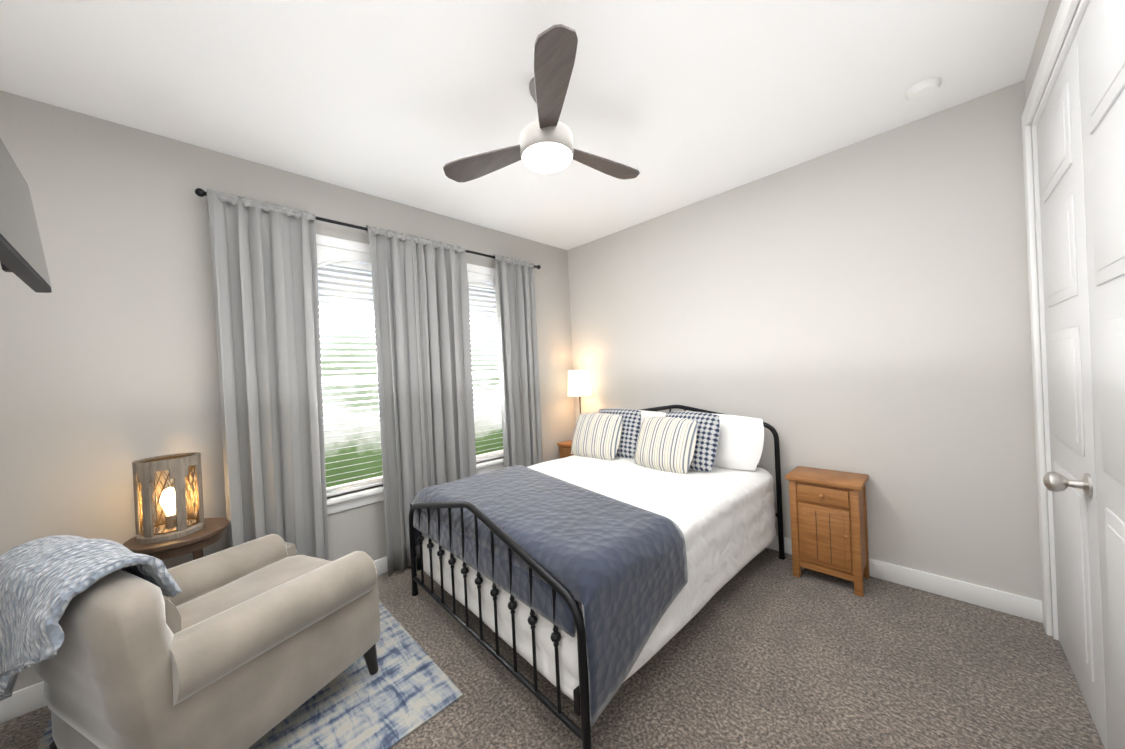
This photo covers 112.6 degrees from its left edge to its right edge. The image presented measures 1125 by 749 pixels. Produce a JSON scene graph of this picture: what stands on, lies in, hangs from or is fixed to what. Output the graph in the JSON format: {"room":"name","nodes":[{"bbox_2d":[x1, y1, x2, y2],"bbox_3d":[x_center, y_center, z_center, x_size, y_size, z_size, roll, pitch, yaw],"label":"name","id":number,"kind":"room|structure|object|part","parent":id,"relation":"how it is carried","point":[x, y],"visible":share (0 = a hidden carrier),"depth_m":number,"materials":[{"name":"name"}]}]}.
{"room":"bedroom","nodes":[
{"label":"bedroom","id":0,"kind":"room"},
{"bbox_2d":[0,91,575,691],"bbox_3d":[-1.252,0.057,2.916,3.720,2.740,0.150,-3,0,-45],"label":"wall","id":1,"kind":"structure","parent":0,"point":[108,361],"depth_m":1.89,"materials":[{"name":"grey paint"}]},
{"bbox_2d":[0,556,387,723],"bbox_3d":[-1.130,1.368,2.860,3.720,0.110,0.020,-3,0,-45],"label":"baseboard","id":2,"kind":"structure","parent":1,"relation":"attached to","point":[23,701],"depth_m":1.64,"materials":[{"name":"white"}]},
{"bbox_2d":[316,234,383,514],"bbox_3d":[-1.426,-0.009,2.704,1.010,1.850,0.190,-3,0,-45],"label":"window","id":3,"kind":"structure","parent":1,"relation":"in","point":[333,258],"depth_m":2.62,"materials":[{"name":"white plastic"}]},
{"bbox_2d":[195,188,542,575],"bbox_3d":[-1.055,0.172,2.897,2.469,2.454,0.147,-3,0,-45],"label":"curtains","id":4,"kind":"object","parent":1,"relation":"hanging from","point":[265,285],"visible":0.83,"depth_m":2.40,"materials":[{"name":"grey fabric"}]},
{"bbox_3d":[-1.706,0.205,2.226,0.504,2.453,0.087,-3,0,-45],"label":"curtain panel","id":5,"kind":"part","parent":4,"relation":"part of","materials":[{"name":"grey fabric"}]},
{"bbox_3d":[-1.165,0.177,2.758,0.402,2.454,0.090,-3,0,-45],"label":"curtain panel","id":6,"kind":"part","parent":4,"relation":"part of","materials":[{"name":"grey fabric"}]},
{"bbox_3d":[-0.908,0.164,3.013,0.413,2.454,0.089,-3,0,-45],"label":"curtain panel","id":7,"kind":"part","parent":4,"relation":"part of","materials":[{"name":"grey fabric"}]},
{"bbox_3d":[-0.394,0.138,3.525,0.460,2.453,0.106,-3,0,-45],"label":"curtain panel","id":8,"kind":"part","parent":4,"relation":"part of","materials":[{"name":"grey fabric"}]},
{"bbox_2d":[467,263,503,474],"bbox_3d":[-0.667,-0.047,3.458,1.010,1.850,0.190,-3,0,-45],"label":"window","id":9,"kind":"structure","parent":1,"relation":"in","point":[476,281],"depth_m":3.41,"materials":[{"name":"white plastic"}]},
{"bbox_2d":[0,0,1048,249],"bbox_3d":[-0.133,-1.413,1.715,4.020,0.100,3.520,-3,0,-45],"label":"ceiling","id":10,"kind":"structure","parent":0,"point":[676,104],"depth_m":1.74,"materials":[{"name":"white paint"}]},
{"bbox_2d":[443,24,639,181],"bbox_3d":[-0.042,-1.179,1.867,1.002,0.376,1.048,-3,0,-45],"label":"ceiling fan","id":11,"kind":"object","parent":10,"relation":"hanging from","point":[546,143],"visible":1,"depth_m":1.67,"materials":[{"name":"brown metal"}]},
{"bbox_2d":[906,77,940,101],"bbox_3d":[1.827,-1.438,1.899,0.130,0.036,0.130,-3,0,-45],"label":"smoke detector","id":12,"kind":"object","parent":10,"relation":"attached to","point":[923,89],"visible":0.98,"depth_m":1.88,"materials":[{"name":"white plastic"}]},
{"bbox_2d":[0,548,1104,748],"bbox_3d":[0.001,1.424,1.725,4.020,0.100,3.520,-3,0,-45],"label":"floor","id":13,"kind":"structure","parent":0,"point":[765,648],"depth_m":1.62,"materials":[{"name":"carpet"}]},
{"bbox_2d":[123,518,229,559],"bbox_3d":[-1.864,1.111,1.840,0.370,0.679,0.370,-3,0,-45],"label":"side table","id":14,"kind":"object","parent":13,"relation":"on","point":[207,534],"visible":0.35,"depth_m":1.75,"materials":[{"name":"brown wood"}]},
{"bbox_2d":[132,452,203,543],"bbox_3d":[-1.907,0.587,1.821,0.230,0.370,0.228,-3,0,-45],"label":"lantern lamp","id":15,"kind":"object","parent":14,"relation":"on","point":[172,524],"visible":1,"depth_m":1.77,"materials":[{"name":"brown wood"}]},
{"bbox_2d":[38,601,462,748],"bbox_3d":[-1.321,1.431,1.625,1.265,0.010,1.260,-3,0,-45],"label":"rug","id":16,"kind":"object","parent":13,"relation":"on","point":[407,689],"visible":0.38,"depth_m":1.59,"materials":[{"name":"blue fabric"}]},
{"bbox_2d":[0,534,380,748],"bbox_3d":[-1.385,0.979,1.477,0.836,0.897,0.961,-3,0,23],"label":"armchair","id":17,"kind":"object","parent":16,"relation":"on","point":[246,645],"visible":1,"depth_m":1.19,"materials":[{"name":"fabric"}]},
{"bbox_2d":[0,535,182,710],"bbox_3d":[-1.584,0.803,1.199,0.701,0.526,0.302,-3,0,23],"label":"throw","id":18,"kind":"object","parent":17,"relation":"on","point":[51,586],"depth_m":1.09,"materials":[{"name":"blue fabric"}]},
{"bbox_2d":[557,440,573,458],"bbox_3d":[0.205,1.031,3.882,0.334,0.650,0.410,-3,0,-45],"label":"nightstand","id":19,"kind":"object","parent":13,"relation":"on","point":[565,448],"visible":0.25,"depth_m":3.87,"materials":[{"name":"brown wood"}]},
{"bbox_2d":[568,370,591,413],"bbox_3d":[0.184,0.331,3.898,0.250,0.749,0.250,-3,0,-45],"label":"bedside lamp","id":20,"kind":"object","parent":19,"relation":"on","point":[579,385],"visible":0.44,"depth_m":3.80,"materials":[{"name":"white fabric"}]},
{"bbox_2d":[409,405,784,748],"bbox_3d":[0.275,0.826,2.530,2.037,1.063,1.592,-3,0,-43],"label":"bed","id":21,"kind":"object","parent":13,"relation":"on","point":[605,561],"visible":1,"depth_m":1.87,"materials":[{"name":"white fabric"}]},
{"bbox_2d":[409,465,687,726],"bbox_3d":[-0.131,0.949,2.150,0.888,0.519,1.592,-3,0,-43],"label":"throw","id":22,"kind":"object","parent":21,"relation":"on","point":[584,580],"depth_m":1.62,"materials":[{"name":"blue fabric"}]},
{"bbox_2d":[669,413,764,470],"bbox_3d":[1.125,0.485,2.805,0.179,0.400,0.720,28,-19,-36],"label":"pillow","id":23,"kind":"object","parent":21,"relation":"on","point":[741,438],"depth_m":2.60,"materials":[{"name":"white fabric"}]},
{"bbox_2d":[785,466,869,596],"bbox_3d":[1.690,0.966,2.385,0.334,0.650,0.390,-3,0,-45],"label":"nightstand","id":24,"kind":"object","parent":13,"relation":"on","point":[828,519],"visible":1,"depth_m":2.29,"materials":[{"name":"brown wood"}]},
{"bbox_2d":[567,80,1041,600],"bbox_3d":[1.305,-0.064,3.083,0.150,2.740,3.520,-3,0,-45],"label":"wall","id":25,"kind":"structure","parent":0,"point":[862,307],"depth_m":2.33,"materials":[{"name":"grey paint"}]},
{"bbox_2d":[874,563,885,575],"bbox_3d":[1.977,1.216,2.338,0.008,0.067,0.055,-3,0,-45],"label":"electrical outlet plate","id":26,"kind":"object","parent":25,"relation":"attached to","point":[879,569],"visible":1,"depth_m":2.33,"materials":[{"name":"white plastic"}]},
{"bbox_2d":[766,535,1042,622],"bbox_3d":[1.314,1.252,3.014,0.030,0.110,3.190,-3,0,-45],"label":"baseboard","id":27,"kind":"structure","parent":25,"relation":"attached to","point":[1005,602],"depth_m":2.10,"materials":[{"name":"white"}]},
{"bbox_2d":[1024,0,1080,624],"bbox_3d":[1.120,-0.046,0.524,3.720,2.740,0.150,-3,0,-45],"label":"wall","id":28,"kind":"structure","parent":0,"point":[1052,8],"depth_m":1.60,"materials":[{"name":"grey paint"}]},
{"bbox_2d":[1021,0,1089,639],"bbox_3d":[1.539,0.030,0.972,2.410,2.545,0.140,-3,0,-45],"label":"door frame","id":29,"kind":"structure","parent":28,"relation":"attached to","point":[1063,19],"depth_m":1.79,"materials":[{"name":"white wood"}]},
{"bbox_2d":[1037,0,1124,748],"bbox_3d":[1.492,0.081,1.023,2.190,2.423,0.136,-3,0,-45],"label":"closet doors","id":30,"kind":"structure","parent":28,"relation":"in","point":[1081,143],"depth_m":1.27,"materials":[{"name":"white wood"}]},
{"bbox_3d":[-1.437,0.075,0.357,0.150,2.740,3.520,-3,0,-45],"label":"wall","id":31,"kind":"structure","parent":0,"visible":0},
{"bbox_2d":[0,139,51,292],"bbox_3d":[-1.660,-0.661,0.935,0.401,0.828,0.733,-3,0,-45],"label":"tv","id":32,"kind":"object","parent":31,"relation":"attached to","point":[22,257],"visible":1,"depth_m":1.07,"materials":[{"name":"black plastic"}]},
{"label":"outside","id":33,"kind":"structure","parent":0,"visible":0},
{"bbox_2d":[318,262,502,487],"bbox_3d":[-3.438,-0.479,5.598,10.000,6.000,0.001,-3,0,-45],"label":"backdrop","id":34,"kind":"structure","parent":33,"point":[359,466],"depth_m":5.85,"materials":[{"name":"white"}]}
]}

